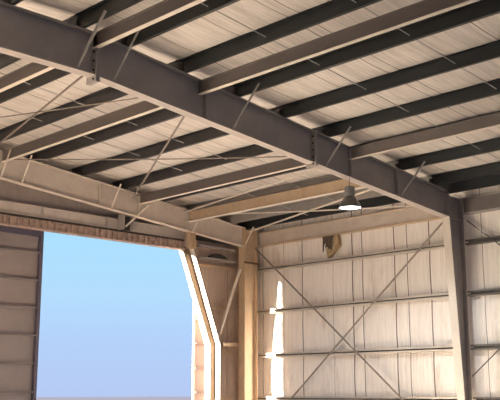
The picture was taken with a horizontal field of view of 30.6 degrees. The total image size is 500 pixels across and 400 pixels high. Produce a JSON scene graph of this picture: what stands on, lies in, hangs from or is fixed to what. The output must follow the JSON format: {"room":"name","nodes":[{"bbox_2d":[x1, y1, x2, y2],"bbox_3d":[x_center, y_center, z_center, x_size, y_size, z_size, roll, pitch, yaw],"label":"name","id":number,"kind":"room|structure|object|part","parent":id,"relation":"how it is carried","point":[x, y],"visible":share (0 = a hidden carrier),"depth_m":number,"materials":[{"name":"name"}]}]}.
{"room":"warehouse interior","nodes":[
{"label":"warehouse interior","id":0,"kind":"room"},
{"bbox_2d":[0,148,250,399],"bbox_3d":[-11.620,1.514,20.841,32.900,8.840,0.090,11,-16,-43],"label":"wall","id":1,"kind":"structure","parent":0,"point":[219,283],"depth_m":30.81,"materials":[{"name":"beige metal"}]},
{"bbox_2d":[192,262,233,270],"bbox_3d":[-1.232,2.247,30.953,1.799,0.140,0.145,11,-16,-43],"label":"girt","id":2,"kind":"object","parent":1,"relation":"attached to","point":[200,264],"visible":1,"depth_m":30.96,"materials":[{"name":"beige paint"}]},
{"bbox_2d":[196,235,235,262],"bbox_3d":[-1.234,1.562,31.027,1.900,0.950,0.250,11,-16,-43],"label":"girt","id":3,"kind":"object","parent":1,"relation":"attached to","point":[215,257],"visible":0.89,"depth_m":30.98,"materials":[{"name":"paint"}]},
{"bbox_3d":[-1.304,1.274,31.160,1.900,0.330,0.050,11,-16,-43],"label":"dark panel","id":4,"kind":"part","parent":3,"relation":"part of","materials":[{"name":"beige metal"}]},
{"bbox_3d":[-1.159,1.632,31.116,1.650,0.050,0.190,11,-16,-43],"label":"rail","id":5,"kind":"part","parent":3,"relation":"part of","materials":[{"name":"metal"}]},
{"bbox_2d":[204,305,233,310],"bbox_3d":[-1.045,3.635,30.848,1.275,0.140,0.145,11,-16,-43],"label":"girt","id":6,"kind":"object","parent":1,"relation":"attached to","point":[212,306],"visible":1,"depth_m":30.85,"materials":[{"name":"beige paint"}]},
{"bbox_2d":[221,396,233,399],"bbox_3d":[-0.875,6.585,30.396,0.800,0.140,0.145,11,-16,-43],"label":"girt","id":7,"kind":"object","parent":1,"relation":"attached to","point":[222,397],"visible":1,"depth_m":30.48,"materials":[{"name":"beige paint"}]},
{"bbox_2d":[221,351,233,354],"bbox_3d":[-0.875,5.137,30.702,0.800,0.140,0.145,11,-16,-43],"label":"girt","id":8,"kind":"object","parent":1,"relation":"attached to","point":[222,352],"visible":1,"depth_m":30.75,"materials":[{"name":"beige paint"}]},
{"bbox_2d":[0,0,499,216],"bbox_3d":[-0.669,-4.320,10.817,33.050,1.430,31.150,11,-16,-43],"label":"ceiling","id":9,"kind":"structure","parent":0,"point":[210,30],"depth_m":20.59,"materials":[{"name":"corrugated metal"},{"name":"paint"}]},
{"bbox_2d":[237,184,450,229],"bbox_3d":[2.606,0.306,29.090,0.168,0.280,8.709,11,-16,-43],"label":"eave purlin","id":10,"kind":"object","parent":9,"relation":"attached to","point":[380,200],"visible":0.63,"depth_m":29.48,"materials":[{"name":"black metal"}]},
{"bbox_2d":[448,174,499,192],"bbox_3d":[11.781,-1.617,19.974,0.168,0.280,17.439,11,-16,-43],"label":"eave purlin","id":11,"kind":"object","parent":9,"relation":"attached to","point":[492,180],"visible":0.83,"depth_m":25.45,"materials":[{"name":"black metal"}]},
{"bbox_2d":[254,185,499,399],"bbox_3d":[10.919,2.277,21.090,0.072,7.450,31.150,11,-16,-43],"label":"wall","id":12,"kind":"structure","parent":0,"point":[425,323],"depth_m":28.16,"materials":[{"name":"metal"}]},
{"bbox_2d":[257,206,441,247],"bbox_3d":[2.971,0.850,29.406,0.260,0.475,8.520,11,-16,-43],"label":"beam","id":13,"kind":"structure","parent":12,"relation":"attached to","point":[408,215],"depth_m":29.20,"materials":[{"name":"beige metal"}]},
{"bbox_2d":[322,235,341,257],"bbox_3d":[2.635,1.508,29.583,0.215,0.740,0.672,11,-16,-43],"label":"insulation","id":14,"kind":"object","parent":13,"relation":"hanging from","point":[332,242],"visible":1,"depth_m":29.52},
{"bbox_2d":[462,191,499,214],"bbox_3d":[12.226,-1.090,20.211,0.260,0.475,17.300,11,-16,-43],"label":"beam","id":15,"kind":"structure","parent":12,"relation":"attached to","point":[488,202],"depth_m":25.76,"materials":[{"name":"metal"}]},
{"bbox_3d":[-0.687,3.685,9.111,33.000,0.250,31.150,11,-16,-43],"label":"floor","id":16,"kind":"structure","parent":0,"visible":0},
{"bbox_2d":[179,247,221,399],"bbox_3d":[-1.655,4.616,29.880,1.570,6.500,0.440,11,-16,-43],"label":"post","id":17,"kind":"object","parent":16,"relation":"on","point":[214,346],"visible":0.89,"depth_m":30.16,"materials":[{"name":"white metal"}]},
{"bbox_2d":[238,227,257,399],"bbox_3d":[-0.066,4.513,31.042,0.680,7.182,0.380,11,-16,-43],"label":"column","id":18,"kind":"structure","parent":16,"relation":"on","point":[248,377],"depth_m":31.11,"materials":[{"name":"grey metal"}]},
{"bbox_2d":[0,150,245,246],"bbox_3d":[-5.096,-0.321,26.998,13.720,1.957,0.200,11,-16,-43],"label":"rafter","id":19,"kind":"object","parent":18,"relation":"on","point":[39,176],"visible":1,"depth_m":27.70,"materials":[{"name":"paint"}]},
{"bbox_2d":[1,149,10,176],"bbox_3d":[-6.698,-1.028,25.128,0.435,0.747,0.036,-10,-16,40],"label":"brace","id":20,"kind":"object","parent":19,"relation":"attached to","point":[10,149],"visible":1,"depth_m":25.12,"materials":[{"name":"paint"}]},
{"bbox_2d":[21,155,32,182],"bbox_3d":[-6.234,-0.870,25.561,0.435,0.740,0.036,-10,-16,40],"label":"brace","id":21,"kind":"object","parent":19,"relation":"attached to","point":[31,155],"visible":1,"depth_m":25.55,"materials":[{"name":"paint"}]},
{"bbox_2d":[0,76,83,143],"bbox_3d":[-4.966,-2.110,21.619,0.050,0.167,8.378,7,-14,-29],"label":"rod","id":22,"kind":"object","parent":19,"relation":"attached to","point":[80,77],"visible":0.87,"depth_m":21.29,"materials":[{"name":"grey metal"}]},
{"bbox_2d":[1,100,162,162],"bbox_3d":[-3.997,-1.786,22.526,0.110,0.292,8.150,11,-16,-43],"label":"beam","id":23,"kind":"structure","parent":19,"relation":"attached to","point":[144,107],"depth_m":22.64,"materials":[{"name":"metal"}]},
{"bbox_2d":[13,156,286,159],"bbox_3d":[-2.237,-1.129,24.158,9.498,0.520,0.036,-3,-12,14],"label":"rod","id":24,"kind":"object","parent":23,"relation":"attached to","point":[264,156],"visible":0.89,"depth_m":24.11,"materials":[{"name":"grey metal"}]},
{"bbox_2d":[0,200,184,239],"bbox_3d":[-6.160,0.345,26.382,11.150,0.335,0.170,11,-16,-43],"label":"header beam","id":25,"kind":"structure","parent":19,"relation":"attached to","point":[5,206],"depth_m":27.38,"materials":[{"name":"metal"}]},
{"bbox_2d":[0,212,185,249],"bbox_3d":[-6.146,0.670,26.263,11.100,0.350,0.240,11,-16,-43],"label":"door track","id":26,"kind":"object","parent":25,"relation":"attached to","point":[6,219],"visible":1,"depth_m":27.42,"materials":[{"name":"brown metal"}]},
{"bbox_3d":[-4.516,-0.185,27.474,0.018,0.690,0.089,11,-16,-43],"label":"stiffener plate","id":27,"kind":"part","parent":19,"relation":"part of","materials":[{"name":"paint"}]},
{"bbox_2d":[111,184,121,207],"bbox_3d":[-4.040,-0.122,27.611,0.435,0.705,0.036,-10,-16,40],"label":"brace","id":28,"kind":"object","parent":19,"relation":"attached to","point":[120,184],"visible":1,"depth_m":27.60,"materials":[{"name":"paint"}]},
{"bbox_2d":[118,214,133,230],"bbox_3d":[-3.833,0.699,28.313,0.380,0.480,0.320,11,-16,-43],"label":"bracket","id":29,"kind":"object","parent":19,"relation":"attached to","point":[122,220],"visible":0.98,"depth_m":28.29,"materials":[{"name":"metal"}]},
{"bbox_3d":[-3.961,0.672,28.189,0.020,0.480,0.320,11,-16,-43],"label":"plate","id":30,"kind":"part","parent":29,"relation":"part of","materials":[{"name":"paint"}]},
{"bbox_3d":[-3.854,0.727,28.329,0.340,0.430,0.020,11,-16,-43],"label":"plate","id":31,"kind":"part","parent":29,"relation":"part of","materials":[{"name":"beige metal"}]},
{"bbox_3d":[-3.705,0.725,28.436,0.020,0.480,0.320,11,-16,-43],"label":"plate","id":32,"kind":"part","parent":29,"relation":"part of","materials":[{"name":"paint"}]},
{"bbox_2d":[125,204,149,226],"bbox_3d":[-3.490,0.482,28.352,0.748,0.762,0.060,3,-12,-13],"label":"knee brace","id":33,"kind":"object","parent":19,"relation":"attached to","point":[143,209],"visible":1,"depth_m":28.34,"materials":[{"name":"paint"}]},
{"bbox_3d":[-3.447,0.179,28.473,0.018,0.673,0.089,11,-16,-43],"label":"stiffener plate","id":34,"kind":"part","parent":19,"relation":"part of","materials":[{"name":"paint"}]},
{"bbox_3d":[-2.072,0.648,29.759,0.018,0.650,0.089,11,-16,-43],"label":"stiffener plate","id":35,"kind":"part","parent":19,"relation":"part of","materials":[{"name":"paint"}]},
{"bbox_2d":[186,231,195,248],"bbox_3d":[-1.925,1.318,29.859,0.240,0.546,0.180,11,-16,-43],"label":"post","id":36,"kind":"object","parent":19,"relation":"hanging from","point":[190,237],"visible":1,"depth_m":29.84,"materials":[{"name":"beige metal"}]},
{"bbox_2d":[138,158,305,204],"bbox_3d":[-0.605,-0.603,25.690,0.110,0.292,8.150,11,-16,-43],"label":"beam","id":37,"kind":"structure","parent":19,"relation":"attached to","point":[287,164],"depth_m":25.82,"materials":[{"name":"metal"}]},
{"bbox_2d":[245,227,253,245],"bbox_3d":[-0.029,1.244,31.360,0.434,0.642,0.036,-10,-16,40],"label":"brace","id":38,"kind":"object","parent":19,"relation":"attached to","point":[252,227],"visible":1,"depth_m":31.34,"materials":[{"name":"paint"}]},
{"bbox_2d":[187,178,364,221],"bbox_3d":[0.851,-0.053,26.975,0.160,0.352,8.060,11,-16,-43],"label":"beam","id":39,"kind":"structure","parent":19,"relation":"attached to","point":[338,185],"depth_m":27.13,"materials":[{"name":"beige metal"}]},
{"bbox_2d":[218,268,241,333],"bbox_3d":[-0.673,3.400,30.895,0.895,2.240,0.120,6,-13,-28],"label":"brace","id":40,"kind":"object","parent":18,"relation":"attached to","point":[239,270],"visible":0.99,"depth_m":30.83,"materials":[{"name":"paint"}]},
{"bbox_2d":[222,342,238,346],"bbox_3d":[-0.652,4.842,30.612,0.710,0.120,0.080,11,-16,-43],"label":"beam","id":41,"kind":"structure","parent":18,"relation":"attached to","point":[223,343],"depth_m":30.58,"materials":[{"name":"grey metal"}]},
{"bbox_3d":[0.041,2.165,31.412,0.660,0.070,0.015,11,-16,-43],"label":"strap plate","id":42,"kind":"part","parent":18,"relation":"part of","materials":[{"name":"brown metal"}]},
{"bbox_2d":[254,247,403,399],"bbox_3d":[2.867,4.275,28.457,0.060,6.526,7.709,11,-16,-43],"label":"rod","id":43,"kind":"object","parent":18,"relation":"attached to","point":[255,248],"visible":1,"depth_m":28.79,"materials":[{"name":"grey metal"}]},
{"bbox_2d":[289,222,441,399],"bbox_3d":[2.923,4.254,28.403,0.060,6.386,7.688,11,-16,-43],"label":"rod","id":44,"kind":"object","parent":18,"relation":"attached to","point":[439,226],"visible":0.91,"depth_m":27.86,"materials":[{"name":"grey metal"}]},
{"bbox_2d":[442,193,471,399],"bbox_3d":[5.766,3.350,25.381,0.760,7.120,0.340,11,-16,-43],"label":"column","id":45,"kind":"structure","parent":16,"relation":"on","point":[453,225],"depth_m":25.53,"materials":[{"name":"metal"}]},
{"bbox_2d":[0,1,448,217],"bbox_3d":[-0.617,-1.754,20.032,17.120,2.030,0.320,11,-16,-43],"label":"rafter","id":46,"kind":"object","parent":45,"relation":"on","point":[25,34],"visible":0.96,"depth_m":19.45,"materials":[{"name":"paint"}]},
{"bbox_2d":[8,0,22,4],"bbox_3d":[1.711,-4.937,10.560,0.158,0.280,17.470,11,-16,-43],"label":"purlin","id":47,"kind":"object","parent":46,"relation":"on","point":[13,2],"visible":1,"depth_m":16.48,"materials":[{"name":"grey metal"}]},
{"bbox_2d":[0,62,53,92],"bbox_3d":[-5.949,-2.467,20.704,0.110,0.292,8.150,11,-16,-43],"label":"beam","id":48,"kind":"structure","parent":46,"relation":"attached to","point":[29,71],"depth_m":19.63,"materials":[{"name":"metal"}]},
{"bbox_2d":[0,97,138,117],"bbox_3d":[-4.994,-2.100,21.588,8.542,0.296,0.032,-6,-13,27],"label":"rod","id":49,"kind":"object","parent":48,"relation":"attached to","point":[136,97],"visible":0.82,"depth_m":21.12,"materials":[{"name":"grey metal"}]},
{"bbox_2d":[0,14,78,68],"bbox_3d":[-6.353,-2.797,20.704,0.158,0.280,8.740,11,-16,-43],"label":"purlin","id":50,"kind":"object","parent":46,"relation":"on","point":[5,60],"visible":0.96,"depth_m":19.42,"materials":[{"name":"grey metal"}]},
{"bbox_2d":[0,106,307,215],"bbox_3d":[-2.707,-1.074,25.517,12.871,1.325,0.022,11,-16,-43],"label":"rod","id":51,"kind":"object","parent":50,"relation":"attached to","point":[0,106],"visible":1,"depth_m":25.00,"materials":[{"name":"grey metal"}]},
{"bbox_2d":[0,73,334,200],"bbox_3d":[-1.402,-1.347,24.220,12.871,1.325,0.022,11,-16,-43],"label":"rod","id":52,"kind":"object","parent":50,"relation":"attached to","point":[0,73],"visible":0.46,"depth_m":23.26,"materials":[{"name":"grey metal"}]},
{"bbox_2d":[0,37,124,103],"bbox_3d":[-5.569,-2.552,21.441,0.158,0.280,8.740,11,-16,-43],"label":"purlin","id":53,"kind":"object","parent":46,"relation":"on","point":[54,74],"visible":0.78,"depth_m":20.76,"materials":[{"name":"grey metal"}]},
{"bbox_2d":[0,60,180,140],"bbox_3d":[-4.515,-2.184,22.425,0.158,0.280,8.740,11,-16,-43],"label":"purlin","id":54,"kind":"object","parent":46,"relation":"on","point":[108,94],"visible":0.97,"depth_m":22.39,"materials":[{"name":"grey metal"}]},
{"bbox_2d":[75,10,106,67],"bbox_3d":[-2.988,-3.017,17.189,0.874,0.940,0.044,-11,-16,42],"label":"brace","id":55,"kind":"object","parent":46,"relation":"attached to","point":[104,11],"visible":1,"depth_m":17.18,"materials":[{"name":"paint"}]},
{"bbox_3d":[-3.058,-2.745,17.784,0.040,0.994,0.320,11,-16,-43],"label":"splice plate","id":56,"kind":"part","parent":46,"relation":"part of","materials":[{"name":"paint"}]},
{"bbox_3d":[-3.021,-2.737,17.820,0.040,0.994,0.320,11,-16,-43],"label":"splice plate","id":57,"kind":"part","parent":46,"relation":"part of","materials":[{"name":"paint"}]},
{"bbox_2d":[76,0,142,27],"bbox_3d":[2.801,-4.715,11.610,0.158,0.280,17.470,11,-16,-43],"label":"purlin","id":58,"kind":"object","parent":46,"relation":"on","point":[90,16],"visible":1,"depth_m":17.15,"materials":[{"name":"grey metal"}]},
{"bbox_2d":[201,3,499,159],"bbox_3d":[2.836,-2.236,20.009,12.871,1.325,0.022,11,-16,-43],"label":"rod","id":59,"kind":"object","parent":58,"relation":"attached to","point":[201,3],"visible":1,"depth_m":19.20,"materials":[{"name":"grey metal"}]},
{"bbox_2d":[352,0,496,88],"bbox_3d":[4.401,-2.563,18.455,12.871,1.325,0.022,11,-16,-43],"label":"rod","id":60,"kind":"object","parent":58,"relation":"attached to","point":[352,0],"visible":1,"depth_m":17.69,"materials":[{"name":"grey metal"}]},
{"bbox_2d":[112,30,139,80],"bbox_3d":[-2.398,-2.835,17.782,0.806,0.926,0.032,-11,-16,42],"label":"brace","id":61,"kind":"object","parent":46,"relation":"on","point":[137,32],"visible":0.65,"depth_m":17.78,"materials":[{"name":"paint"}]},
{"bbox_2d":[25,85,234,161],"bbox_3d":[-3.389,-1.791,23.475,0.158,0.280,8.740,11,-16,-43],"label":"purlin","id":62,"kind":"object","parent":46,"relation":"on","point":[162,115],"visible":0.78,"depth_m":23.72,"materials":[{"name":"grey metal"}]},
{"bbox_2d":[91,0,205,48],"bbox_3d":[3.061,-4.355,11.753,0.110,0.292,17.410,11,-16,-43],"label":"beam","id":63,"kind":"structure","parent":46,"relation":"attached to","point":[164,9],"depth_m":16.75,"materials":[{"name":"metal"}]},
{"bbox_2d":[132,116,184,199],"bbox_3d":[-2.397,-1.123,23.996,0.054,0.405,9.272,3,-12,-15],"label":"rod","id":64,"kind":"object","parent":46,"relation":"attached to","point":[183,117],"visible":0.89,"depth_m":23.75,"materials":[{"name":"grey metal"}]},
{"bbox_2d":[70,107,281,175],"bbox_3d":[-2.299,-1.411,24.492,0.158,0.280,8.740,11,-16,-43],"label":"purlin","id":65,"kind":"object","parent":46,"relation":"on","point":[210,133],"visible":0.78,"depth_m":24.77,"materials":[{"name":"grey metal"}]},
{"bbox_2d":[125,0,239,46],"bbox_3d":[3.584,-4.470,12.347,0.158,0.280,17.470,11,-16,-43],"label":"purlin","id":66,"kind":"object","parent":46,"relation":"on","point":[199,10],"visible":0.85,"depth_m":17.26,"materials":[{"name":"grey metal"}]},
{"bbox_3d":[-0.972,-2.121,19.661,0.016,0.788,0.103,11,-16,-43],"label":"stiffener plate","id":67,"kind":"part","parent":46,"relation":"part of","materials":[{"name":"paint"}]},
{"bbox_2d":[112,126,324,188],"bbox_3d":[-1.209,-1.031,25.509,0.158,0.280,8.740,11,-16,-43],"label":"purlin","id":68,"kind":"object","parent":46,"relation":"on","point":[254,150],"visible":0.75,"depth_m":25.83,"materials":[{"name":"grey metal"}]},
{"bbox_2d":[232,83,259,128],"bbox_3d":[-0.089,-2.045,19.939,0.806,0.896,0.032,-11,-16,42],"label":"brace","id":69,"kind":"object","parent":46,"relation":"attached to","point":[257,85],"visible":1,"depth_m":19.93,"materials":[{"name":"paint"}]},
{"bbox_2d":[185,169,318,211],"bbox_3d":[0.157,-0.312,26.396,0.044,0.074,8.270,8,-14,-32],"label":"rod","id":70,"kind":"object","parent":46,"relation":"attached to","point":[314,169],"visible":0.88,"depth_m":26.36,"materials":[{"name":"paint"}]},
{"bbox_2d":[160,144,361,201],"bbox_3d":[-0.126,-0.653,26.520,0.158,0.280,8.740,11,-16,-43],"label":"purlin","id":71,"kind":"object","parent":46,"relation":"on","point":[301,168],"visible":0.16,"depth_m":26.67,"materials":[{"name":"grey metal"}]},
{"bbox_2d":[179,0,381,72],"bbox_3d":[4.653,-4.097,13.344,0.158,0.280,17.470,11,-16,-43],"label":"purlin","id":72,"kind":"object","parent":46,"relation":"on","point":[332,9],"visible":1,"depth_m":17.50,"materials":[{"name":"grey metal"}]},
{"bbox_2d":[184,160,397,209],"bbox_3d":[0.928,-0.285,27.503,0.158,0.280,8.740,11,-16,-43],"label":"purlin","id":73,"kind":"object","parent":46,"relation":"on","point":[330,177],"visible":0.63,"depth_m":27.68,"materials":[{"name":"paint"}]},
{"bbox_2d":[248,189,370,232],"bbox_3d":[1.874,0.310,27.993,0.060,0.086,8.517,6,-13,-26],"label":"rod","id":74,"kind":"object","parent":46,"relation":"attached to","point":[367,190],"visible":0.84,"depth_m":28.32,"materials":[{"name":"paint"}]},
{"bbox_3d":[1.473,-1.223,22.024,0.040,0.874,0.320,11,-16,-43],"label":"splice plate","id":75,"kind":"part","parent":46,"relation":"part of","materials":[{"name":"paint"}]},
{"bbox_3d":[1.510,-1.216,22.060,0.040,0.874,0.320,11,-16,-43],"label":"splice plate","id":76,"kind":"part","parent":46,"relation":"part of","materials":[{"name":"paint"}]},
{"bbox_2d":[218,176,432,223],"bbox_3d":[2.033,0.100,28.534,0.158,0.280,8.740,11,-16,-43],"label":"purlin","id":77,"kind":"object","parent":46,"relation":"on","point":[308,204],"visible":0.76,"depth_m":29.00,"materials":[{"name":"paint"}]},
{"bbox_2d":[325,126,350,166],"bbox_3d":[2.120,-1.289,22.003,0.805,0.867,0.032,-11,-16,42],"label":"brace","id":78,"kind":"object","parent":46,"relation":"attached to","point":[349,128],"visible":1,"depth_m":21.99,"materials":[{"name":"paint"}]},
{"bbox_2d":[197,0,479,94],"bbox_3d":[5.013,-3.674,13.574,0.110,0.292,17.410,11,-16,-43],"label":"beam","id":79,"kind":"structure","parent":46,"relation":"attached to","point":[424,9],"depth_m":16.98,"materials":[{"name":"metal"}]},
{"bbox_2d":[338,178,361,210],"bbox_3d":[2.474,-0.178,22.725,0.580,0.788,0.580,11,-16,-43],"label":"pendant lamp","id":80,"kind":"object","parent":46,"relation":"hanging from","point":[349,202],"visible":1,"depth_m":22.59,"materials":[{"name":"metal"}]},
{"bbox_3d":[2.505,-0.931,22.910,0.016,0.742,0.103,11,-16,-43],"label":"stiffener plate","id":81,"kind":"part","parent":46,"relation":"part of","materials":[{"name":"paint"}]},
{"bbox_2d":[233,0,499,96],"bbox_3d":[5.772,-3.707,14.388,0.158,0.280,17.470,11,-16,-43],"label":"purlin","id":82,"kind":"object","parent":46,"relation":"on","point":[481,9],"visible":0.96,"depth_m":17.73,"materials":[{"name":"grey metal"}]},
{"bbox_2d":[279,40,499,117],"bbox_3d":[6.855,-3.329,15.398,0.158,0.280,17.470,11,-16,-43],"label":"purlin","id":83,"kind":"object","parent":46,"relation":"on","point":[489,51],"visible":1,"depth_m":19.15,"materials":[{"name":"grey metal"}]},
{"bbox_3d":[3.873,-0.463,24.188,0.016,0.723,0.103,11,-16,-43],"label":"stiffener plate","id":84,"kind":"part","parent":46,"relation":"part of","materials":[{"name":"paint"}]},
{"bbox_2d":[323,78,499,136],"bbox_3d":[7.945,-2.949,16.415,0.158,0.280,17.470,11,-16,-43],"label":"purlin","id":85,"kind":"object","parent":46,"relation":"on","point":[482,90],"visible":1,"depth_m":20.59,"materials":[{"name":"grey metal"}]},
{"bbox_2d":[400,161,424,196],"bbox_3d":[4.271,-0.553,24.013,0.805,0.838,0.032,-11,-16,42],"label":"brace","id":86,"kind":"object","parent":46,"relation":"attached to","point":[416,173],"visible":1,"depth_m":24.00,"materials":[{"name":"paint"}]},
{"bbox_2d":[347,112,499,159],"bbox_3d":[8.590,-2.426,16.911,0.110,0.292,17.410,11,-16,-43],"label":"beam","id":87,"kind":"structure","parent":46,"relation":"attached to","point":[492,120],"depth_m":21.32,"materials":[{"name":"metal"}]},
{"bbox_2d":[362,111,499,144],"bbox_3d":[9.028,-2.571,17.426,0.158,0.280,17.470,11,-16,-43],"label":"purlin","id":88,"kind":"object","parent":46,"relation":"on","point":[496,111],"visible":0.08,"depth_m":21.99,"materials":[{"name":"grey metal"}]},
{"bbox_2d":[397,137,499,169],"bbox_3d":[10.082,-2.203,18.410,0.158,0.280,17.470,11,-16,-43],"label":"purlin","id":89,"kind":"object","parent":46,"relation":"on","point":[492,145],"visible":0.92,"depth_m":23.34,"materials":[{"name":"grey metal"}]},
{"bbox_2d":[430,162,499,184],"bbox_3d":[11.186,-1.818,19.440,0.158,0.280,17.470,11,-16,-43],"label":"purlin","id":90,"kind":"object","parent":46,"relation":"on","point":[492,168],"visible":1,"depth_m":24.72,"materials":[{"name":"black metal"}]},
{"bbox_2d":[235,205,410,213],"bbox_3d":[1.767,0.298,27.888,8.489,0.505,0.040,-6,-13,28],"label":"rod","id":91,"kind":"object","parent":45,"relation":"attached to","point":[404,205],"visible":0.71,"depth_m":27.76,"materials":[{"name":"paint"}]},
{"bbox_2d":[257,243,444,272],"bbox_3d":[2.992,1.886,29.195,0.180,0.140,8.500,11,-16,-43],"label":"girt","id":92,"kind":"object","parent":45,"relation":"attached to","point":[441,245],"visible":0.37,"depth_m":28.85,"materials":[{"name":"paint"}]},
{"bbox_2d":[257,293,448,314],"bbox_3d":[2.992,3.305,28.895,0.180,0.140,8.500,11,-16,-43],"label":"girt","id":93,"kind":"object","parent":45,"relation":"attached to","point":[441,295],"visible":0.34,"depth_m":28.50,"materials":[{"name":"paint"}]},
{"bbox_2d":[257,345,452,357],"bbox_3d":[2.992,4.763,28.588,0.180,0.140,8.500,11,-16,-43],"label":"girt","id":94,"kind":"object","parent":45,"relation":"attached to","point":[429,348],"visible":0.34,"depth_m":28.08,"materials":[{"name":"paint"}]},
{"bbox_2d":[258,396,456,399],"bbox_3d":[2.992,6.152,28.295,0.180,0.140,8.500,11,-16,-43],"label":"girt","id":95,"kind":"object","parent":45,"relation":"attached to","point":[259,397],"visible":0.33,"depth_m":28.28,"materials":[{"name":"paint"}]},
{"bbox_3d":[5.507,0.142,25.797,0.023,0.670,0.240,11,-16,-43],"label":"knee plate","id":96,"kind":"part","parent":45,"relation":"part of","materials":[{"name":"paint"}]},
{"bbox_2d":[465,235,499,245],"bbox_3d":[12.241,-0.052,20.006,0.180,0.140,17.300,11,-16,-43],"label":"girt","id":97,"kind":"object","parent":45,"relation":"attached to","point":[484,240],"visible":1,"depth_m":25.66,"materials":[{"name":"paint"}]},
{"bbox_2d":[467,220,499,245],"bbox_3d":[8.879,3.126,22.694,0.036,6.378,7.723,11,-16,-43],"label":"rod","id":98,"kind":"object","parent":45,"relation":"attached to","point":[467,220],"visible":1,"depth_m":25.58,"materials":[{"name":"paint"}]},
{"bbox_2d":[468,288,499,296],"bbox_3d":[12.241,1.367,19.707,0.180,0.140,17.300,11,-16,-43],"label":"girt","id":99,"kind":"object","parent":45,"relation":"attached to","point":[497,290],"visible":1,"depth_m":25.35,"materials":[{"name":"paint"}]},
{"bbox_2d":[470,343,499,349],"bbox_3d":[12.241,2.825,19.400,0.180,0.140,17.300,11,-16,-43],"label":"girt","id":100,"kind":"object","parent":45,"relation":"attached to","point":[477,346],"visible":1,"depth_m":25.11,"materials":[{"name":"paint"}]},
{"bbox_2d":[472,348,499,376],"bbox_3d":[7.798,2.619,23.922,0.036,3.878,4.803,11,-16,-43],"label":"rod","id":101,"kind":"object","parent":45,"relation":"attached to","point":[499,348],"visible":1,"depth_m":24.94,"materials":[{"name":"paint"}]},
{"bbox_2d":[473,397,499,399],"bbox_3d":[12.241,4.214,19.107,0.180,0.140,17.300,11,-16,-43],"label":"girt","id":102,"kind":"object","parent":45,"relation":"attached to","point":[476,398],"visible":1,"depth_m":24.84,"materials":[{"name":"paint"}]},
{"label":"outside","id":103,"kind":"structure","parent":0,"visible":0},
{"bbox_2d":[36,397,191,399],"bbox_3d":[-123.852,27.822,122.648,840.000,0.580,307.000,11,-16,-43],"label":"ground","id":104,"kind":"structure","parent":103,"point":[37,398],"depth_m":275.44,"materials":[{"name":"grey concrete"}]},
{"bbox_2d":[0,225,43,399],"bbox_3d":[-12.118,2.444,20.674,16.830,6.850,0.150,11,-16,-43],"label":"door leaf","id":105,"kind":"structure","parent":104,"relation":"on","point":[21,249],"depth_m":26.12,"materials":[{"name":"paint"}]},
{"bbox_3d":[-12.115,4.254,20.288,16.730,0.050,0.100,11,-16,-43],"label":"rail","id":106,"kind":"part","parent":105,"relation":"part of","materials":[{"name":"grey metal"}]},
{"bbox_3d":[-12.115,3.471,20.454,16.730,0.050,0.100,11,-16,-43],"label":"rail","id":107,"kind":"part","parent":105,"relation":"part of","materials":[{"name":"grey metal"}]},
{"bbox_3d":[-12.115,2.688,20.619,16.730,0.050,0.100,11,-16,-43],"label":"rail","id":108,"kind":"part","parent":105,"relation":"part of","materials":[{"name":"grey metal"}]},
{"bbox_3d":[-12.115,1.905,20.784,16.730,0.050,0.100,11,-16,-43],"label":"rail","id":109,"kind":"part","parent":105,"relation":"part of","materials":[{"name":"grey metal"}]},
{"bbox_3d":[-12.115,1.133,20.947,16.730,0.050,0.100,11,-16,-43],"label":"rail","id":110,"kind":"part","parent":105,"relation":"part of","materials":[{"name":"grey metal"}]},
{"bbox_3d":[-12.115,0.340,21.114,16.730,0.050,0.100,11,-16,-43],"label":"rail","id":111,"kind":"part","parent":105,"relation":"part of","materials":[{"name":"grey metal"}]},
{"bbox_3d":[-12.108,-0.224,21.226,16.630,0.200,0.120,11,-16,-43],"label":"rail","id":112,"kind":"part","parent":105,"relation":"part of","materials":[{"name":"beige metal"}]},
{"bbox_2d":[192,303,204,399],"bbox_3d":[-0.195,4.868,32.164,4.700,6.850,0.150,11,-16,-43],"label":"door leaf","id":113,"kind":"structure","parent":104,"relation":"on","point":[198,346],"depth_m":30.57,"materials":[{"name":"paint"}]}
]}

